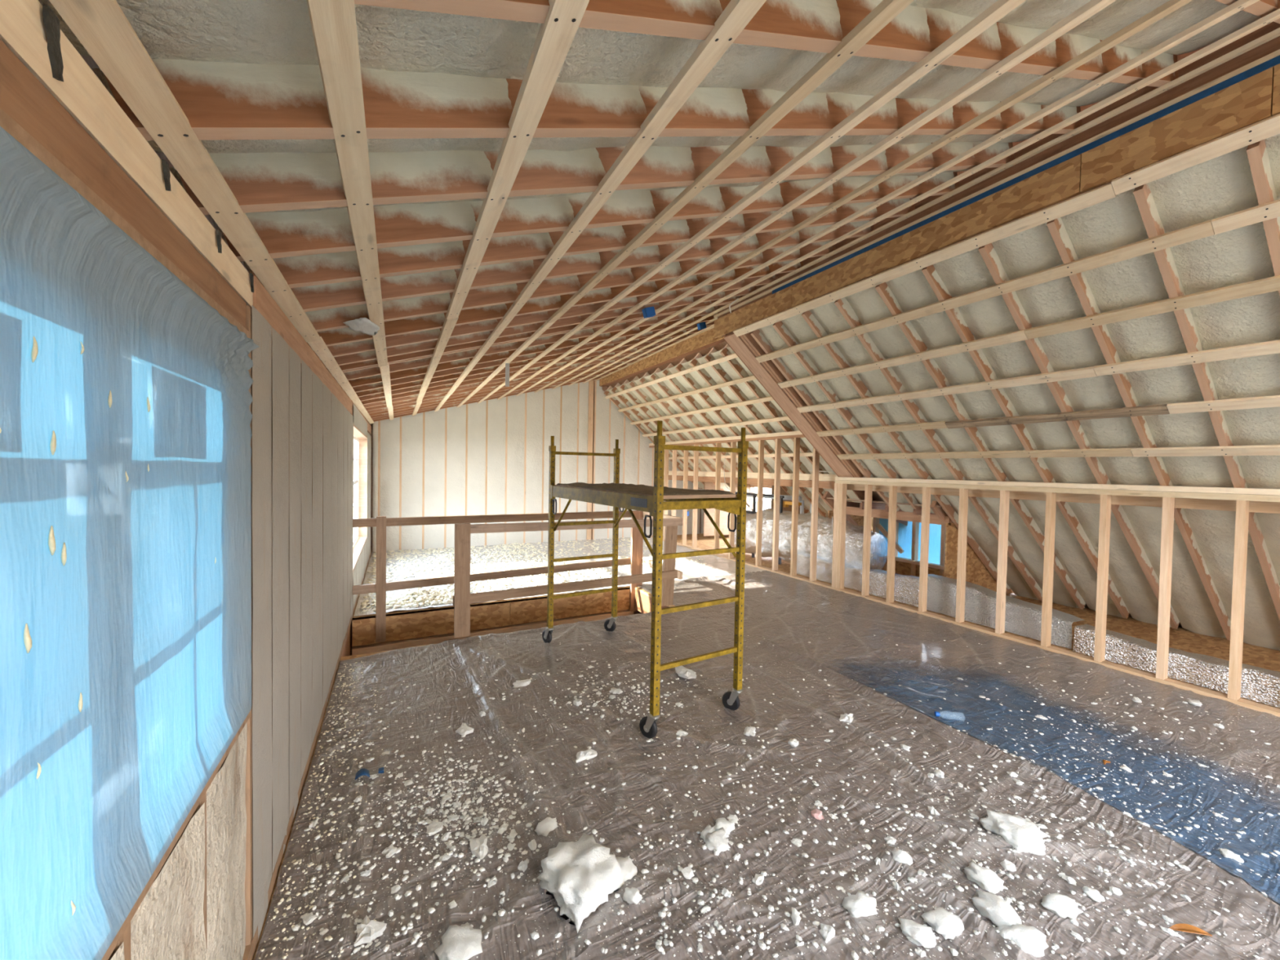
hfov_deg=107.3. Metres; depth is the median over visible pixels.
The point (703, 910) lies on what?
scrap
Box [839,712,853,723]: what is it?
chunk
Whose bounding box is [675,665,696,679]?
chunk
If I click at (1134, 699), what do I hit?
scrap
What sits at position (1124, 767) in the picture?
scrap
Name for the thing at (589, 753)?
chunk
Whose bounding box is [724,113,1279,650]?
ceiling
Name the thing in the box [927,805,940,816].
scrap
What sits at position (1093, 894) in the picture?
chunk
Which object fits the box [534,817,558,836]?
chunk
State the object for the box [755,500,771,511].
ground
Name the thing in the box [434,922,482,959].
chunk
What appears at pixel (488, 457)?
wall
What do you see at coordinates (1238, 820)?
crumbs
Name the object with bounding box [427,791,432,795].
scrap
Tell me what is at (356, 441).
window
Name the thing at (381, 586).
guard rail
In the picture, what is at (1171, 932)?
scrap
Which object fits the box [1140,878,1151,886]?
scrap
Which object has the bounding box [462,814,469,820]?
scrap
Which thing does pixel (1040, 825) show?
scrap
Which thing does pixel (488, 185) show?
ceiling
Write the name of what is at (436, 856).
scrap
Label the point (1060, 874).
scrap
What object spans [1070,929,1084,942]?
scrap
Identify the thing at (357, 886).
scrap
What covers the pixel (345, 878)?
scrap
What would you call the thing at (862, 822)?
scrap
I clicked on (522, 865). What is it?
scrap
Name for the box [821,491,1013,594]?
wall
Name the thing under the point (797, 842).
scrap
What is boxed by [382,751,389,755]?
scrap
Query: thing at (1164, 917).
scrap
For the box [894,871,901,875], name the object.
scrap
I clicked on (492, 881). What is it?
scrap
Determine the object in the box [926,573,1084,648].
insulation batts
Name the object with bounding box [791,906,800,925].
scrap
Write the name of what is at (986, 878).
chunk
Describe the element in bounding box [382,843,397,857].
chunk
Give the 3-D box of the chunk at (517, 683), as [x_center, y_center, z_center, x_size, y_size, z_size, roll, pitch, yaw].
[-0.888,1.524,3.535,0.134,0.031,0.088,1,1,-11]
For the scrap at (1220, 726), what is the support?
on the plastic sheet at (841, 628)
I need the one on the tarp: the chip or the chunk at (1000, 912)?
the chip
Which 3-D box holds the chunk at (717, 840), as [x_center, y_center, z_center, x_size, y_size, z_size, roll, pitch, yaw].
[0.334,1.576,2.065,0.108,0.032,0.117,1,1,-4]
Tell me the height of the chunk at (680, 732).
0.022 m
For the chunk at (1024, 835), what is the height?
0.063 m
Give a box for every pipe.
[697,488,802,501]
[800,500,804,514]
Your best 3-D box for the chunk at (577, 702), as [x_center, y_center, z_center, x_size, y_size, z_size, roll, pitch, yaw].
[-0.433,1.544,3.271,0.065,0.029,0.053,2,1,25]
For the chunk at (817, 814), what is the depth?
2.23 m
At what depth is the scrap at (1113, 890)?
1.85 m
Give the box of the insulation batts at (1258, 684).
[1072,623,1279,707]
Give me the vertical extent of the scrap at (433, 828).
0.014 m
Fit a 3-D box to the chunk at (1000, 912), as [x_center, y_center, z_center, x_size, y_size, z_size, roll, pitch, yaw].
[1.333,1.603,1.760,0.118,0.047,0.164,1,1,-20]
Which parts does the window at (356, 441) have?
frame, frame, frame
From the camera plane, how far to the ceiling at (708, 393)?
8.58 m
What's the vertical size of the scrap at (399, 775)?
0.008 m
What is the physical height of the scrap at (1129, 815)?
0.014 m
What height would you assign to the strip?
0.260 m
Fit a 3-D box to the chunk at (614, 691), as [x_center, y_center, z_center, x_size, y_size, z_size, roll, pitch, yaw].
[-0.175,1.544,3.449,0.088,0.021,0.083,0,2,-43]
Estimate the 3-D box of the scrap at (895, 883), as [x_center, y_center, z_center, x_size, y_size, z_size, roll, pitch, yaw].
[1.011,1.601,1.858,0.022,0.014,0.045,1,1,6]
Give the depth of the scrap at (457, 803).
2.27 m
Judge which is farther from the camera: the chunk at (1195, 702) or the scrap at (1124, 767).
the chunk at (1195, 702)
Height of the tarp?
0.046 m
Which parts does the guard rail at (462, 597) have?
post, rail, rail, rail, rail, post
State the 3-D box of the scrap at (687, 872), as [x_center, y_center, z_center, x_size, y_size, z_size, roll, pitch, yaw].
[0.195,1.581,1.897,0.053,0.022,0.043,0,2,-28]
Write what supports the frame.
on the wood sheathing
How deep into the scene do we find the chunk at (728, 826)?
2.15 m
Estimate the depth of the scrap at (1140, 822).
2.18 m
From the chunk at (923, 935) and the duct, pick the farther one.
the duct
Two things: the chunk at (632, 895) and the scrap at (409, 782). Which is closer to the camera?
the chunk at (632, 895)
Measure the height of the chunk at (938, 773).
0.022 m
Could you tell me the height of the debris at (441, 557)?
0.056 m
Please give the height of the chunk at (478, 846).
0.032 m
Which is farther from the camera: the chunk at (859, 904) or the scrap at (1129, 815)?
the scrap at (1129, 815)
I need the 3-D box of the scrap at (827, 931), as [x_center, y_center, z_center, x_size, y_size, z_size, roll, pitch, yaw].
[0.661,1.599,1.672,0.055,0.026,0.050,0,2,-33]
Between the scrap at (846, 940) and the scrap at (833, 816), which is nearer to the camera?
the scrap at (846, 940)
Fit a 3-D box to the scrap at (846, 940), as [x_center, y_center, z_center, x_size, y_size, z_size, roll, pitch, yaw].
[0.723,1.610,1.649,0.027,0.011,0.021,1,1,-11]
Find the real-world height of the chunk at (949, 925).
0.033 m
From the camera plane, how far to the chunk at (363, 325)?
2.50 m
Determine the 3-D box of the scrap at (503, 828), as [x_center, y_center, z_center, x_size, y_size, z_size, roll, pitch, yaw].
[-0.615,1.564,2.117,0.031,0.023,0.062,2,1,26]
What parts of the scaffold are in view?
post, latch handle, post, maker plate, latch handle, post, latch handle, post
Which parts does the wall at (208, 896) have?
foam panel, plate, plate, foam panel, window sill, foam panel, foam panel, foam panel, foam panel, foam panel, plate, plate, foam panel, foam panel, foam panel, foam panel, foam panel, foam panel, foam panel, foam panel, foam panel, window sill, foam panel, foam panel, foam panel, foam panel, foam panel, foam panel, foam panel, foam panel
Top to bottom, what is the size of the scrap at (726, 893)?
0.017 m
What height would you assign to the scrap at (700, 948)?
0.006 m
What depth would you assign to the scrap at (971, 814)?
2.25 m
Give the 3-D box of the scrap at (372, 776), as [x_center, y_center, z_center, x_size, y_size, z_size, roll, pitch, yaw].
[-1.385,1.543,2.450,0.044,0.008,0.036,0,1,-25]
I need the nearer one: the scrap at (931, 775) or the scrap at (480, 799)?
the scrap at (480, 799)
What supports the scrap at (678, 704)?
on the plastic sheet at (419, 665)
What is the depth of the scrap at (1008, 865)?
1.96 m
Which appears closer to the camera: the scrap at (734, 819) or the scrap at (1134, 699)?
the scrap at (734, 819)
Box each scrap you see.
[302,911,318,925]
[308,819,317,827]
[340,873,349,883]
[353,795,361,802]
[355,826,364,831]
[355,884,360,890]
[360,870,370,876]
[368,773,378,779]
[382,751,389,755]
[391,884,400,893]
[395,772,403,777]
[404,779,413,785]
[424,806,433,813]
[424,818,432,824]
[426,822,444,835]
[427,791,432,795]
[432,854,439,859]
[438,853,450,861]
[440,831,451,840]
[442,792,453,799]
[442,810,448,814]
[447,814,457,821]
[448,900,457,908]
[453,801,461,807]
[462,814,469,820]
[468,764,478,769]
[476,786,484,792]
[476,795,483,803]
[479,711,485,716]
[480,816,488,825]
[487,875,497,887]
[497,823,508,833]
[499,897,504,903]
[506,842,515,850]
[509,829,517,838]
[517,859,527,871]
[528,839,537,850]
[655,939,662,945]
[675,702,683,706]
[681,866,694,879]
[692,808,697,817]
[697,942,702,952]
[700,906,706,914]
[713,920,718,926]
[721,887,731,897]
[728,814,738,823]
[733,853,740,859]
[754,873,764,885]
[791,838,802,846]
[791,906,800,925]
[814,800,822,806]
[818,923,835,941]
[827,813,838,818]
[842,937,851,943]
[859,819,865,825]
[874,857,879,865]
[884,835,896,844]
[892,880,900,891]
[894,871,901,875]
[900,743,911,751]
[910,876,917,882]
[915,946,925,957]
[917,868,927,877]
[927,773,933,777]
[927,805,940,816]
[969,813,978,819]
[977,831,986,835]
[1000,859,1016,871]
[1009,772,1017,777]
[1013,794,1022,799]
[1034,823,1047,828]
[1052,855,1059,862]
[1057,872,1065,876]
[1062,875,1075,885]
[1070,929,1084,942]
[1096,865,1102,871]
[1097,824,1105,830]
[1105,830,1114,836]
[1108,886,1122,895]
[1120,765,1132,773]
[1120,810,1133,817]
[1127,859,1136,865]
[1131,697,1142,702]
[1137,821,1149,826]
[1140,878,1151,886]
[1160,926,1177,937]
[1162,771,1173,777]
[1162,915,1173,923]
[1180,893,1191,901]
[1212,811,1223,817]
[1213,723,1224,728]
[1218,880,1226,886]
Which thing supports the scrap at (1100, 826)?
on the plastic sheet at (419, 665)
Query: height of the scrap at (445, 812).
0.010 m
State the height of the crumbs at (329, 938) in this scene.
0.032 m
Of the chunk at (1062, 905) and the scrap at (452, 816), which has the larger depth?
the scrap at (452, 816)
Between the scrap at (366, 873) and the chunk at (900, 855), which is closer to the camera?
the scrap at (366, 873)
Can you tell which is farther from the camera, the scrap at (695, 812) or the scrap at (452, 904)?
the scrap at (695, 812)
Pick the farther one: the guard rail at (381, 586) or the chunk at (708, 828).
the guard rail at (381, 586)
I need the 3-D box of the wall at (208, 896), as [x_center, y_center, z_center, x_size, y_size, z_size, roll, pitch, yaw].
[-2.217,1.839,3.137,0.216,5.800,13.100,0,2,-27]
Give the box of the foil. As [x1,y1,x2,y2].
[796,553,919,607]
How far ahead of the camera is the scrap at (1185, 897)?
1.84 m
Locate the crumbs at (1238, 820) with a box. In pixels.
[869,676,1279,878]
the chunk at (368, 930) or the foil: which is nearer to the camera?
the chunk at (368, 930)
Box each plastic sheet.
[254,610,1279,959]
[636,570,1279,905]
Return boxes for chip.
[1102,759,1111,764]
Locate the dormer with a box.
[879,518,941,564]
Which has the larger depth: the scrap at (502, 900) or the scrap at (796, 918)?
the scrap at (502, 900)
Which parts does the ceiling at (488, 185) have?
foam panel, foam panel, foam panel, foam panel, foam panel, foam panel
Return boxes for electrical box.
[641,306,656,318]
[697,321,706,329]
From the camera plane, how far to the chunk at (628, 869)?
1.90 m
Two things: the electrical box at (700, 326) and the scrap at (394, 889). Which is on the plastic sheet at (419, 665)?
the scrap at (394, 889)
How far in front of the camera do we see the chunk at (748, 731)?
2.93 m
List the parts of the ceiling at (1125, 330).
foam panel, foam panel, foam panel, foam panel, foam panel, foam panel, foam panel, foam panel, foam panel, foam panel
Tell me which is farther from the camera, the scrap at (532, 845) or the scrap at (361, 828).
the scrap at (361, 828)
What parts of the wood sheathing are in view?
rim panel, rim panel, subfloor panel, subfloor panel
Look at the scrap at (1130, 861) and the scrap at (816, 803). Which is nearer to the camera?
the scrap at (1130, 861)
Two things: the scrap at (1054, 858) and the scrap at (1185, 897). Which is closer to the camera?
the scrap at (1185, 897)
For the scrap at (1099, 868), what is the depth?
1.96 m
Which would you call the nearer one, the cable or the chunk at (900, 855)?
the chunk at (900, 855)
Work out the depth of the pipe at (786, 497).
8.53 m
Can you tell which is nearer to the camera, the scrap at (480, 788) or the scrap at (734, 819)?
the scrap at (734, 819)
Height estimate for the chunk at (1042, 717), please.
0.018 m
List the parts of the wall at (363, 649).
panel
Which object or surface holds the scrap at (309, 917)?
on the plastic sheet at (419, 665)
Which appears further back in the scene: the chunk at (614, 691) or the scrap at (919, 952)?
the chunk at (614, 691)
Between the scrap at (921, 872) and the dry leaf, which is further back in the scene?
the scrap at (921, 872)
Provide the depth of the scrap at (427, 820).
2.16 m
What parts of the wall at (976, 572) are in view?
cheek panel, roof panel, sill panel, sill, cheek panel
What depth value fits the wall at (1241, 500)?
4.80 m
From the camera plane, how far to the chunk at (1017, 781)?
2.50 m
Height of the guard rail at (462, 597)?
1.081 m
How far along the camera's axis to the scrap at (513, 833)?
2.09 m
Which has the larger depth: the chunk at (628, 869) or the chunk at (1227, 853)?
the chunk at (1227, 853)
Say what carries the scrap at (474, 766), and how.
on the plastic sheet at (419, 665)
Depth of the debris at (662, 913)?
2.01 m
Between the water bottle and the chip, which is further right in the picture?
the chip
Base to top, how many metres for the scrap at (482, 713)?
0.026 m
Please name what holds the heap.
on the floor
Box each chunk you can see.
[342,317,379,335]
[353,915,386,946]
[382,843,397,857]
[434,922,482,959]
[455,722,473,735]
[469,834,488,859]
[512,679,530,688]
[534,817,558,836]
[536,833,624,933]
[573,698,582,706]
[575,748,597,762]
[609,688,622,693]
[615,856,637,881]
[622,887,641,904]
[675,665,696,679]
[675,729,688,737]
[699,824,715,839]
[703,826,730,853]
[713,817,734,834]
[743,726,755,736]
[787,738,799,746]
[810,808,824,820]
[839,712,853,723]
[841,890,877,917]
[891,847,912,865]
[897,917,936,948]
[920,906,964,939]
[933,768,944,777]
[962,859,1004,893]
[971,889,1022,926]
[979,808,1048,855]
[994,924,1048,957]
[1013,778,1023,785]
[1035,715,1047,719]
[1040,893,1083,919]
[1081,885,1105,902]
[1187,699,1202,706]
[1218,848,1244,862]
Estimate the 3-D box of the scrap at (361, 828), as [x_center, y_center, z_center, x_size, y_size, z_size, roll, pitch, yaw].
[-1.248,1.555,2.099,0.029,0.012,0.020,1,1,-19]
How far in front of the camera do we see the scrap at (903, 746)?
2.80 m
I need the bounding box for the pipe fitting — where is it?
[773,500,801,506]
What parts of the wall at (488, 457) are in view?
foam panel, foam panel, foam panel, foam panel, foam panel, foam panel, foam panel, foam panel, foam panel, foam panel, foam panel, foam panel, post, foam panel, foam panel, foam panel, foam panel, foam panel, foam panel, foam panel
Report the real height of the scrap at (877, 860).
0.018 m
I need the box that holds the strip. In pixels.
[505,363,509,386]
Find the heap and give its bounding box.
[360,587,480,613]
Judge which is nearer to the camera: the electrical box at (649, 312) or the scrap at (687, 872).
the scrap at (687, 872)
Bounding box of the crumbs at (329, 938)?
[258,661,384,959]
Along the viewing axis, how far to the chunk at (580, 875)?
1.79 m
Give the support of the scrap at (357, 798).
on the plastic sheet at (419, 665)
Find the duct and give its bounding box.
[733,508,887,569]
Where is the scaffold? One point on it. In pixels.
(658, 498)
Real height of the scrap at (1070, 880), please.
0.019 m
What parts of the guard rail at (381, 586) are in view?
post, rail, rail, post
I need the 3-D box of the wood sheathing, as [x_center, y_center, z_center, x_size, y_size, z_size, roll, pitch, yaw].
[1.395,1.716,4.997,8.320,0.315,13.100,0,2,-27]
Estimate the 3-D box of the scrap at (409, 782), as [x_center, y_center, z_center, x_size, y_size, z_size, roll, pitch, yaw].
[-1.195,1.557,2.424,0.043,0.012,0.039,2,2,32]
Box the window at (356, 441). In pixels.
[353,435,359,544]
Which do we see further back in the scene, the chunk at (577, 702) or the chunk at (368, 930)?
the chunk at (577, 702)
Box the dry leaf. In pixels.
[1168,923,1212,936]
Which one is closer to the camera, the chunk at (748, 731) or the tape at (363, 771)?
the tape at (363, 771)
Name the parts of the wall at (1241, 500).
plate, plate, sole plate, plate, plate, plate, sole plate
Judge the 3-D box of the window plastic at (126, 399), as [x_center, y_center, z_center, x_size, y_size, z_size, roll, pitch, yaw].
[-0.718,0.182,0.460,0.055,1.180,2.345,0,2,-27]
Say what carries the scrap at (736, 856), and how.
on the plastic sheet at (419, 665)
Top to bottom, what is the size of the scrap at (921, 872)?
0.014 m
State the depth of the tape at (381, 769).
2.49 m
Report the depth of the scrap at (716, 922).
1.70 m
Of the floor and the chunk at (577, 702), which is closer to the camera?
the chunk at (577, 702)
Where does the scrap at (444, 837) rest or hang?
on the plastic sheet at (419, 665)
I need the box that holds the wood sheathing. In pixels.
[253,533,1279,959]
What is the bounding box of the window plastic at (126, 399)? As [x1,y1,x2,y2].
[0,125,259,959]
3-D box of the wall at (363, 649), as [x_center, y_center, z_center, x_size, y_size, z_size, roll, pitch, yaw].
[0.271,3.004,7.161,8.320,2.970,8.300,0,2,-27]
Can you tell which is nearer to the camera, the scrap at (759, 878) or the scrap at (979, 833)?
the scrap at (759, 878)
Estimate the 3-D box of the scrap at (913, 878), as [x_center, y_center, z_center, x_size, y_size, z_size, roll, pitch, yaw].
[1.100,1.599,1.885,0.029,0.007,0.017,2,2,42]
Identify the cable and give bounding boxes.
[728,297,738,313]
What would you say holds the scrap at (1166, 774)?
on the tarp
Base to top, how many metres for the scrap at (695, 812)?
0.007 m
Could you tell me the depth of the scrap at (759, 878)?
1.88 m
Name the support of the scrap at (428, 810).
on the plastic sheet at (419, 665)
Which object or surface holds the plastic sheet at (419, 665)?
on the wood sheathing
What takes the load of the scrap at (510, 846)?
on the plastic sheet at (419, 665)
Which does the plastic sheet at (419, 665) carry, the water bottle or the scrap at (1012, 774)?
the scrap at (1012, 774)
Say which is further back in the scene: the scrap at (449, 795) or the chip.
the chip
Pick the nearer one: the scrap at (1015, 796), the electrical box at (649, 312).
the scrap at (1015, 796)
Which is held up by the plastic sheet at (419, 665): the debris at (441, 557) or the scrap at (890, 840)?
the scrap at (890, 840)
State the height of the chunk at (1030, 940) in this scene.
0.046 m
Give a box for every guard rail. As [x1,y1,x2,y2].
[352,510,643,642]
[453,511,683,638]
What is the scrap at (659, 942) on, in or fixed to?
on the plastic sheet at (419, 665)
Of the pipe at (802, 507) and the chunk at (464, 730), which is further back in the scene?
the pipe at (802, 507)
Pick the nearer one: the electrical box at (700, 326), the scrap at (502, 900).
the scrap at (502, 900)
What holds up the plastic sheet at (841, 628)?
on the wood sheathing
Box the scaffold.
[542,420,748,738]
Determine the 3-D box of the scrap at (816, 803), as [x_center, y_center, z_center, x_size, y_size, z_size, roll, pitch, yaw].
[0.883,1.600,2.326,0.038,0.007,0.037,2,2,28]
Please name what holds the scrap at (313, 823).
on the plastic sheet at (419, 665)
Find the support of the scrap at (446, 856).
on the plastic sheet at (419, 665)
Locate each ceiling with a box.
[38,0,1279,423]
[604,333,907,536]
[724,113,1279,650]
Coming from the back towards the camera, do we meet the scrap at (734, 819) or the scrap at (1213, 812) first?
the scrap at (1213, 812)
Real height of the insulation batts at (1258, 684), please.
0.236 m
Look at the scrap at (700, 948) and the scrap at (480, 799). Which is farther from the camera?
the scrap at (480, 799)
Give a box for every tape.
[355,768,369,780]
[377,767,383,773]
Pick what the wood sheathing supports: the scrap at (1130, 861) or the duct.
the duct
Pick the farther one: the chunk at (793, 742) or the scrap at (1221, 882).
the chunk at (793, 742)
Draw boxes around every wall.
[0,0,371,959]
[341,608,633,657]
[361,379,703,625]
[648,431,1279,716]
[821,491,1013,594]
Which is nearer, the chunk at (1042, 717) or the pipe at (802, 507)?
the chunk at (1042, 717)
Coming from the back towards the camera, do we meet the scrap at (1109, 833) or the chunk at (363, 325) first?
the chunk at (363, 325)
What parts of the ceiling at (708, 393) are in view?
foam panel, foam panel, foam panel, foam panel, foam panel, foam panel, foam panel, foam panel, foam panel, foam panel, foam panel, cheek panel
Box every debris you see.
[276,632,1279,959]
[359,537,711,613]
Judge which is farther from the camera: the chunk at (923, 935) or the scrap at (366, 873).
the scrap at (366, 873)
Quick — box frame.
[735,492,784,564]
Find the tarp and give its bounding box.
[848,665,1279,903]
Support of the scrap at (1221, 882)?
on the plastic sheet at (419, 665)
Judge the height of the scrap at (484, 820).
0.021 m
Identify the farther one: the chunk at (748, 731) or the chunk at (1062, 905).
the chunk at (748, 731)

